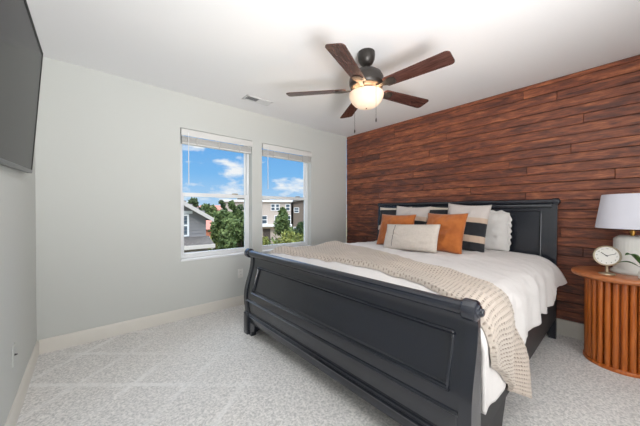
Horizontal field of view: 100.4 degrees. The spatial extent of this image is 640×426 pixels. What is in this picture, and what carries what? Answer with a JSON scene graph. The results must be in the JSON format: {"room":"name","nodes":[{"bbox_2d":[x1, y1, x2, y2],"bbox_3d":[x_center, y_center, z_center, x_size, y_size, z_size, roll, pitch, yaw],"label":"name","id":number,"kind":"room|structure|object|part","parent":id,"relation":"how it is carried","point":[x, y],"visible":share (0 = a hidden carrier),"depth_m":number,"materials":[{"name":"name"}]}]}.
{"room":"bedroom","nodes":[
{"label":"bedroom","id":0,"kind":"room"},
{"bbox_2d":[0,147,36,425],"bbox_3d":[-0.882,-0.052,0.406,0.160,2.497,4.995,0,1,-41],"label":"wall","id":1,"kind":"structure","parent":0,"point":[18,319],"depth_m":1.59,"materials":[{"name":"grey paint"}]},
{"bbox_2d":[12,343,17,366],"bbox_3d":[-1.731,0.804,1.516,0.017,0.114,0.070,0,1,-41],"label":"cable plate","id":2,"kind":"object","parent":1,"relation":"attached to","point":[14,354],"visible":1,"depth_m":1.51,"materials":[{"name":"grey paint"}]},
{"bbox_3d":[-1.735,0.804,1.512,0.006,0.114,0.070,0,1,-41],"label":"plate","id":3,"kind":"part","parent":2,"relation":"part of","materials":[{"name":"grey paint"}]},
{"bbox_2d":[0,0,42,172],"bbox_3d":[-1.483,-0.639,1.272,0.116,0.906,1.494,0,1,-41],"label":"television","id":4,"kind":"object","parent":1,"relation":"attached to","point":[21,53],"visible":1,"depth_m":1.33,"materials":[{"name":"black plastic"}]},
{"bbox_3d":[-1.511,-0.239,1.281,0.027,0.106,1.449,0,1,-41],"label":"trim","id":5,"kind":"part","parent":4,"relation":"part of","materials":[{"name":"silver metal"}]},
{"bbox_2d":[4,340,38,425],"bbox_3d":[-0.817,1.137,0.473,0.014,0.118,4.675,0,1,-41],"label":"baseboard","id":6,"kind":"structure","parent":1,"relation":"attached to","point":[14,413],"depth_m":1.67,"materials":[{"name":"white"}]},
{"bbox_2d":[35,56,346,340],"bbox_3d":[-1.001,-0.077,3.518,3.764,2.497,0.160,0,1,-41],"label":"wall","id":7,"kind":"structure","parent":0,"point":[108,166],"depth_m":2.63,"materials":[{"name":"grey paint"}]},
{"bbox_2d":[39,295,243,354],"bbox_3d":[-0.944,1.113,3.462,3.736,0.118,0.014,0,1,-41],"label":"baseboard","id":8,"kind":"structure","parent":7,"relation":"attached to","point":[55,343],"depth_m":2.64,"materials":[{"name":"white"}]},
{"bbox_2d":[180,134,248,261],"bbox_3d":[-1.259,-0.205,3.273,0.859,1.479,0.157,0,1,-41],"label":"window","id":9,"kind":"structure","parent":7,"relation":"in","point":[190,256],"depth_m":3.31,"materials":[{"name":"white plastic"}]},
{"bbox_3d":[-1.239,0.525,3.256,0.859,0.020,0.097,0,1,-41],"label":"sill","id":10,"kind":"part","parent":9,"relation":"part of","materials":[{"name":"white plastic"}]},
{"bbox_3d":[-1.302,-0.555,3.319,0.795,0.720,0.018,0,1,-41],"label":"sash","id":11,"kind":"part","parent":9,"relation":"part of","materials":[{"name":"clear glass"}]},
{"bbox_3d":[-1.283,0.126,3.303,0.795,0.725,0.036,0,1,-41],"label":"sash","id":12,"kind":"part","parent":9,"relation":"part of","materials":[{"name":"white plastic"}]},
{"bbox_2d":[180,128,252,183],"bbox_3d":[-1.217,-0.632,3.228,0.855,0.616,0.084,0,1,-41],"label":"window blind","id":13,"kind":"object","parent":9,"relation":"attached to","point":[185,140],"visible":1,"depth_m":3.16,"materials":[{"name":"white"}]},
{"bbox_3d":[-1.228,-0.782,3.234,0.829,0.017,0.054,0,1,-41],"label":"rail","id":14,"kind":"part","parent":13,"relation":"part of","materials":[{"name":"white plastic"}]},
{"bbox_2d":[238,268,242,277],"bbox_3d":[-1.014,0.768,3.401,0.070,0.114,0.009,0,1,-41],"label":"wall outlet","id":15,"kind":"object","parent":7,"relation":"attached to","point":[240,271],"visible":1,"depth_m":3.40,"materials":[{"name":"white plastic"}]},
{"bbox_2d":[262,156,310,251],"bbox_3d":[-0.504,-0.210,3.934,0.863,1.479,0.157,0,1,-41],"label":"window","id":16,"kind":"structure","parent":7,"relation":"in","point":[265,248],"depth_m":4.21,"materials":[{"name":"white plastic"}]},
{"bbox_3d":[-0.529,0.121,3.964,0.799,0.725,0.036,0,1,-41],"label":"sash","id":17,"kind":"part","parent":16,"relation":"part of","materials":[{"name":"white plastic"}]},
{"bbox_3d":[-0.485,0.520,3.917,0.863,0.020,0.097,0,1,-41],"label":"sill","id":18,"kind":"part","parent":16,"relation":"part of","materials":[{"name":"white plastic"}]},
{"bbox_2d":[262,143,311,162],"bbox_3d":[-0.463,-0.637,3.889,0.859,0.616,0.084,0,1,-41],"label":"window blind","id":19,"kind":"object","parent":16,"relation":"attached to","point":[266,153],"visible":0.88,"depth_m":3.84,"materials":[{"name":"white"}]},
{"bbox_3d":[-0.474,-0.787,3.896,0.833,0.017,0.054,0,1,-41],"label":"rail","id":20,"kind":"part","parent":19,"relation":"part of","materials":[{"name":"white plastic"}]},
{"bbox_3d":[-0.548,-0.560,3.980,0.799,0.720,0.018,0,1,-41],"label":"sash","id":21,"kind":"part","parent":16,"relation":"part of","materials":[{"name":"white plastic"}]},
{"bbox_2d":[16,304,639,425],"bbox_3d":[0.593,1.246,1.710,4.084,0.120,4.995,0,1,-41],"label":"floor","id":22,"kind":"structure","parent":0,"point":[201,370],"depth_m":1.80,"materials":[{"name":"grey carpet"}]},
{"bbox_2d":[244,198,560,425],"bbox_3d":[0.767,0.518,2.585,2.231,1.322,2.126,0,1,-41],"label":"sleigh bed","id":23,"kind":"object","parent":22,"relation":"on","point":[414,355],"visible":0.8,"depth_m":1.55,"materials":[{"name":"black paint"}]},
{"bbox_3d":[-0.693,0.685,2.646,0.108,0.557,0.052,0,1,-41],"label":"post","id":24,"kind":"part","parent":23,"relation":"part of","materials":[{"name":"black paint"}]},
{"bbox_3d":[-0.041,1.021,1.881,0.061,0.077,1.966,0,1,-41],"label":"rail","id":25,"kind":"part","parent":23,"relation":"part of","materials":[{"name":"black paint"}]},
{"bbox_3d":[-0.057,0.911,1.866,0.031,0.155,1.968,0,1,-41],"label":"panel moulding","id":26,"kind":"part","parent":23,"relation":"part of","materials":[{"name":"black paint"}]},
{"bbox_3d":[-0.019,0.643,1.866,0.079,0.246,1.831,0,1,-41],"label":"panel moulding","id":27,"kind":"part","parent":23,"relation":"part of","materials":[{"name":"black paint"}]},
{"bbox_3d":[-0.033,0.401,1.883,0.062,0.062,1.966,0,1,-41],"label":"rolled rail","id":28,"kind":"part","parent":23,"relation":"part of","materials":[{"name":"black paint"}]},
{"bbox_3d":[-0.019,0.697,1.897,0.114,0.595,2.006,0,1,-41],"label":"footboard","id":29,"kind":"part","parent":23,"relation":"part of","materials":[{"name":"black paint"}]},
{"bbox_3d":[0.912,0.525,4.035,0.100,1.285,0.054,0,1,-41],"label":"head post","id":30,"kind":"part","parent":23,"relation":"part of","materials":[{"name":"black paint"}]},
{"bbox_3d":[1.566,0.411,3.285,0.083,1.025,1.946,0,1,-41],"label":"headboard","id":31,"kind":"part","parent":23,"relation":"part of","materials":[{"name":"black paint"}]},
{"bbox_3d":[1.579,-0.114,3.292,0.056,0.056,1.966,0,1,-41],"label":"rolled rail","id":32,"kind":"part","parent":23,"relation":"part of","materials":[{"name":"black paint"}]},
{"bbox_3d":[1.565,-0.073,3.281,0.050,0.030,1.966,0,1,-41],"label":"cap moulding","id":33,"kind":"part","parent":23,"relation":"part of","materials":[{"name":"black paint"}]},
{"bbox_3d":[0.635,0.697,1.132,0.108,0.557,0.052,0,1,-41],"label":"post","id":34,"kind":"part","parent":23,"relation":"part of","materials":[{"name":"black paint"}]},
{"bbox_3d":[1.550,0.261,3.270,0.051,0.601,1.816,0,1,-41],"label":"panel moulding","id":35,"kind":"part","parent":23,"relation":"part of","materials":[{"name":"black paint"}]},
{"bbox_3d":[1.441,0.889,1.841,2.035,0.208,0.030,0,1,-41],"label":"rail","id":36,"kind":"part","parent":23,"relation":"part of","materials":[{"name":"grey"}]},
{"bbox_3d":[2.223,0.537,2.541,0.100,1.285,0.054,0,1,-41],"label":"head post","id":37,"kind":"part","parent":23,"relation":"part of","materials":[{"name":"black paint"}]},
{"bbox_3d":[0.779,0.639,2.597,1.980,0.410,1.946,0,1,-41],"label":"mattress","id":38,"kind":"object","parent":23,"relation":"on","visible":0},
{"bbox_2d":[270,241,566,414],"bbox_3d":[0.739,0.632,2.579,1.913,0.526,2.244,0,1,-41],"label":"duvet","id":39,"kind":"object","parent":38,"relation":"on","point":[530,282],"visible":0.4,"depth_m":1.91,"materials":[{"name":"white fabric"}]},
{"bbox_2d":[376,207,396,239],"bbox_3d":[0.991,0.151,3.610,0.168,0.470,0.503,0,1,-39],"label":"striped cushion","id":40,"kind":"object","parent":39,"relation":"on","point":[388,211],"visible":0.16,"depth_m":3.71,"materials":[{"name":"fabric"}]},
{"bbox_2d":[376,214,416,244],"bbox_3d":[0.889,0.202,3.149,0.450,0.376,0.197,0,1,45],"label":"cushion","id":41,"kind":"object","parent":39,"relation":"on","point":[386,219],"visible":0.5,"depth_m":3.17,"materials":[{"name":"orange fabric"}]},
{"bbox_2d":[269,241,531,398],"bbox_3d":[0.457,0.701,2.329,1.090,0.726,2.227,0,1,-41],"label":"knitted throw","id":42,"kind":"object","parent":39,"relation":"on","point":[509,357],"visible":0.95,"depth_m":1.47,"materials":[{"name":"beige fabric"}]},
{"bbox_2d":[383,224,440,252],"bbox_3d":[0.920,0.249,2.744,0.180,0.284,0.603,0,1,-44],"label":"lumbar cushion","id":43,"kind":"object","parent":39,"relation":"on","point":[424,238],"visible":0.98,"depth_m":2.66,"materials":[{"name":"fabric"}]},
{"bbox_2d":[396,206,430,224],"bbox_3d":[1.094,0.151,3.258,0.196,0.491,0.464,0,1,-36],"label":"striped cushion","id":44,"kind":"object","parent":39,"relation":"on","point":[422,212],"visible":0.23,"depth_m":3.17,"materials":[{"name":"white fabric"}]},
{"bbox_2d":[429,206,447,213],"bbox_3d":[1.460,0.156,3.070,0.166,0.470,0.482,0,1,-43],"label":"striped cushion","id":45,"kind":"object","parent":39,"relation":"on","point":[436,210],"visible":0.08,"depth_m":3.15,"materials":[{"name":"fabric"}]},
{"bbox_2d":[426,213,468,253],"bbox_3d":[1.245,0.196,2.691,0.204,0.395,0.426,0,1,-35],"label":"cushion","id":46,"kind":"object","parent":39,"relation":"on","point":[451,232],"visible":0.7,"depth_m":2.58,"materials":[{"name":"orange fabric"}]},
{"bbox_2d":[448,203,491,252],"bbox_3d":[1.514,0.148,2.785,0.188,0.515,0.450,0,1,-37],"label":"striped cushion","id":47,"kind":"object","parent":39,"relation":"on","point":[478,216],"visible":0.65,"depth_m":2.67,"materials":[{"name":"fabric"}]},
{"bbox_2d":[484,210,511,250],"bbox_3d":[1.778,0.194,2.871,0.165,0.449,0.477,0,1,-36],"label":"sleeping pillow","id":48,"kind":"object","parent":38,"relation":"on","point":[499,225],"visible":0.48,"depth_m":2.74,"materials":[{"name":"white fabric"}]},
{"bbox_2d":[571,266,639,378],"bbox_3d":[2.358,0.827,2.095,0.570,0.712,0.570,0,1,-41],"label":"nightstand","id":49,"kind":"object","parent":22,"relation":"on","point":[611,303],"visible":0.9,"depth_m":1.99,"materials":[{"name":"brown wood"}]},
{"bbox_2d":[593,246,621,275],"bbox_3d":[2.205,0.361,2.049,0.094,0.222,0.155,0,1,-41],"label":"desk clock","id":50,"kind":"object","parent":49,"relation":"on","point":[607,256],"visible":1,"depth_m":2.04,"materials":[{"name":"beige metal"}]},
{"bbox_2d":[595,193,639,275],"bbox_3d":[2.447,0.156,2.087,0.416,0.630,0.416,0,1,-41],"label":"table lamp","id":51,"kind":"object","parent":49,"relation":"on","point":[615,211],"visible":0.97,"depth_m":2.03,"materials":[{"name":"white fabric"}]},
{"bbox_3d":[2.447,-0.013,2.086,0.416,0.268,0.416,0,1,-41],"label":"lamp shade","id":52,"kind":"part","parent":51,"relation":"part of","materials":[{"name":"white fabric"}]},
{"bbox_2d":[618,253,639,278],"bbox_3d":[2.308,0.374,1.851,0.195,0.199,0.335,0,1,-41],"label":"potted plant","id":53,"kind":"object","parent":49,"relation":"on","point":[635,256],"visible":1,"depth_m":1.88,"materials":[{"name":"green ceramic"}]},
{"bbox_2d":[26,0,639,136],"bbox_3d":[0.593,-1.386,1.689,4.084,0.150,4.995,0,1,-41],"label":"ceiling","id":54,"kind":"structure","parent":0,"point":[219,51],"depth_m":2.08,"materials":[{"name":"white paint"}]},
{"bbox_2d":[242,94,272,105],"bbox_3d":[-0.730,-1.316,3.127,0.330,0.011,0.136,0,1,-41],"label":"ceiling vent","id":55,"kind":"object","parent":54,"relation":"in","point":[247,97],"visible":1,"depth_m":3.12,"materials":[{"name":"white metal"}]},
{"bbox_2d":[286,43,454,132],"bbox_3d":[0.415,-1.002,2.167,1.294,0.623,1.260,0,1,-41],"label":"ceiling fan","id":56,"kind":"object","parent":54,"relation":"hanging from","point":[366,83],"visible":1,"depth_m":2.07,"materials":[{"name":"brown wood"}]},
{"bbox_3d":[-0.032,-1.014,2.253,0.501,0.006,0.136,0,12,9],"label":"blade","id":57,"kind":"part","parent":56,"relation":"part of","materials":[{"name":"brown wood"}]},
{"bbox_3d":[0.193,-1.011,1.816,0.136,0.006,0.501,14,6,26],"label":"blade","id":58,"kind":"part","parent":56,"relation":"part of","materials":[{"name":"brown wood"}]},
{"bbox_3d":[0.314,-1.017,2.601,0.136,0.006,0.501,-12,2,-9],"label":"blade","id":59,"kind":"part","parent":56,"relation":"part of","materials":[{"name":"brown wood"}]},
{"bbox_3d":[0.381,-0.922,2.190,0.280,0.123,0.280,0,1,-41],"label":"lamp shade","id":60,"kind":"part","parent":56,"relation":"part of","materials":[{"name":"beige glass"}]},
{"bbox_3d":[0.752,-1.015,2.380,0.501,0.006,0.136,0,-11,-27],"label":"blade","id":61,"kind":"part","parent":56,"relation":"part of","materials":[{"name":"brown wood"}]},
{"bbox_3d":[0.677,-1.011,1.895,0.501,0.006,0.136,0,-11,45],"label":"blade","id":62,"kind":"part","parent":56,"relation":"part of","materials":[{"name":"brown wood"}]},
{"bbox_2d":[347,55,639,323],"bbox_3d":[2.067,-0.072,2.993,0.162,2.497,4.675,0,1,-41],"label":"wall","id":63,"kind":"structure","parent":0,"point":[574,138],"depth_m":2.75,"materials":[{"name":"brown wood"}]},
{"bbox_2d":[557,318,583,340],"bbox_3d":[2.015,1.100,2.948,0.016,0.152,4.661,0,1,-41],"label":"baseboard","id":64,"kind":"structure","parent":63,"relation":"attached to","point":[567,328],"depth_m":2.53,"materials":[{"name":"white"}]},
{"label":"outside","id":65,"kind":"structure","parent":0,"visible":0},
{"bbox_3d":[-16.343,4.191,94.505,180.000,0.300,156.400,0,1,-41],"label":"ground","id":66,"kind":"structure","parent":65,"visible":0},
{"bbox_2d":[187,197,206,212],"bbox_3d":[-16.125,1.216,34.216,3.113,6.623,3.414,0,1,-41],"label":"tree","id":67,"kind":"object","parent":66,"relation":"on","point":[194,201],"visible":0.04,"depth_m":33.45,"materials":[{"name":"green plant"}]},
{"bbox_2d":[184,200,214,252],"bbox_3d":[-11.142,1.353,14.953,7.280,6.653,10.380,0,1,-38],"label":"gabled house","id":68,"kind":"structure","parent":66,"relation":"on","point":[195,238],"depth_m":13.18,"materials":[{"name":"grey wood"}]},
{"bbox_3d":[-6.867,0.611,12.949,0.760,0.930,0.030,0,1,-38],"label":"pane","id":69,"kind":"part","parent":68,"relation":"part of","materials":[{"name":"grey glass"}]},
{"bbox_2d":[201,203,217,216],"bbox_3d":[-21.983,1.214,52.323,4.592,6.336,5.124,0,1,-41],"label":"tree","id":70,"kind":"object","parent":66,"relation":"on","point":[211,209],"visible":0.23,"depth_m":51.71,"materials":[{"name":"green plant"}]},
{"bbox_2d":[206,220,214,250],"bbox_3d":[-11.965,2.620,28.687,4.000,3.900,4.600,0,0,-21],"label":"brick garage","id":71,"kind":"structure","parent":66,"relation":"on","point":[208,222],"depth_m":26.99,"materials":[{"name":"brown"}]},
{"bbox_2d":[207,209,238,249],"bbox_3d":[-6.543,2.179,18.552,2.401,4.949,2.815,0,0,-10],"label":"tree","id":72,"kind":"object","parent":66,"relation":"on","point":[217,227],"visible":0.43,"depth_m":17.91,"materials":[{"name":"green plant"}]},
{"bbox_2d":[216,212,243,249],"bbox_3d":[-4.928,2.251,16.038,2.532,4.844,2.718,0,1,-41],"label":"tree","id":73,"kind":"object","parent":66,"relation":"on","point":[234,233],"visible":0.34,"depth_m":15.41,"materials":[{"name":"green plant"}]},
{"bbox_2d":[219,199,292,243],"bbox_3d":[-9.483,1.293,41.342,9.900,6.350,10.100,0,0,-9],"label":"townhouse","id":74,"kind":"structure","parent":66,"relation":"on","point":[270,208],"depth_m":37.50,"materials":[{"name":"beige paint"}]},
{"bbox_3d":[-7.829,0.950,37.399,0.700,1.050,0.030,0,0,-9],"label":"pane","id":75,"kind":"part","parent":74,"relation":"part of","materials":[{"name":"grey glass"}]},
{"bbox_3d":[-7.481,3.249,37.464,1.000,2.100,0.070,0,0,-9],"label":"entry door","id":76,"kind":"part","parent":74,"relation":"part of","materials":[{"name":"brown wood"}]},
{"bbox_2d":[262,236,269,244],"bbox_3d":[-6.467,3.557,30.043,1.752,2.006,1.633,0,0,-5],"label":"shrub","id":77,"kind":"object","parent":66,"relation":"on","point":[265,241],"visible":0.5,"depth_m":29.80,"materials":[{"name":"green plant"}]},
{"bbox_2d":[273,228,295,243],"bbox_3d":[-2.393,2.869,19.915,2.078,3.545,2.056,0,1,-41],"label":"shrub","id":78,"kind":"object","parent":66,"relation":"on","point":[284,238],"visible":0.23,"depth_m":19.81,"materials":[{"name":"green plant"}]},
{"bbox_2d":[289,230,303,242],"bbox_3d":[-1.484,2.879,17.972,2.072,3.556,1.801,0,0,-13],"label":"shrub","id":79,"kind":"object","parent":66,"relation":"on","point":[301,237],"visible":0.07,"depth_m":17.87,"materials":[{"name":"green plant"}]},
{"bbox_2d":[291,200,303,241],"bbox_3d":[-1.127,0.578,43.286,7.000,7.750,9.300,0,0,-9],"label":"townhouse","id":80,"kind":"structure","parent":66,"relation":"on","point":[297,206],"depth_m":38.66,"materials":[{"name":"brown"}]},
{"bbox_2d":[293,221,303,238],"bbox_3d":[-1.329,2.605,21.886,2.268,4.043,1.964,0,0,-11],"label":"tree","id":81,"kind":"object","parent":66,"relation":"on","point":[300,225],"visible":0.1,"depth_m":21.56,"materials":[{"name":"green plant"}]},
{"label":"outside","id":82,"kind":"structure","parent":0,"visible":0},
{"bbox_3d":[-3.393,4.571,26.656,90.000,0.030,7.500,0,1,-41],"label":"street","id":83,"kind":"object","parent":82,"visible":0},
{"bbox_2d":[213,199,227,247],"bbox_3d":[-8.920,1.692,23.957,1.692,5.837,1.843,0,1,-41],"label":"tree","id":84,"kind":"object","parent":83,"relation":"on","point":[221,202],"visible":0.09,"depth_m":24.04,"materials":[{"name":"green plant"}]},
{"bbox_2d":[228,200,240,242],"bbox_3d":[-7.076,1.784,21.268,2.016,5.695,2.030,0,1,-41],"label":"tree","id":85,"kind":"object","parent":83,"relation":"on","point":[231,204],"visible":0.23,"depth_m":21.25,"materials":[{"name":"green plant"}]},
{"bbox_2d":[236,204,243,243],"bbox_3d":[-7.528,1.817,26.091,2.407,5.551,2.546,0,0,16],"label":"tree","id":86,"kind":"object","parent":83,"relation":"on","point":[240,206],"visible":0.06,"depth_m":25.61,"materials":[{"name":"green plant"}]},
{"bbox_2d":[268,207,294,244],"bbox_3d":[-3.539,1.975,26.021,3.086,5.238,3.102,0,1,-41],"label":"tree","id":87,"kind":"object","parent":83,"relation":"on","point":[281,221],"visible":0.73,"depth_m":25.66,"materials":[{"name":"green plant"}]}
]}

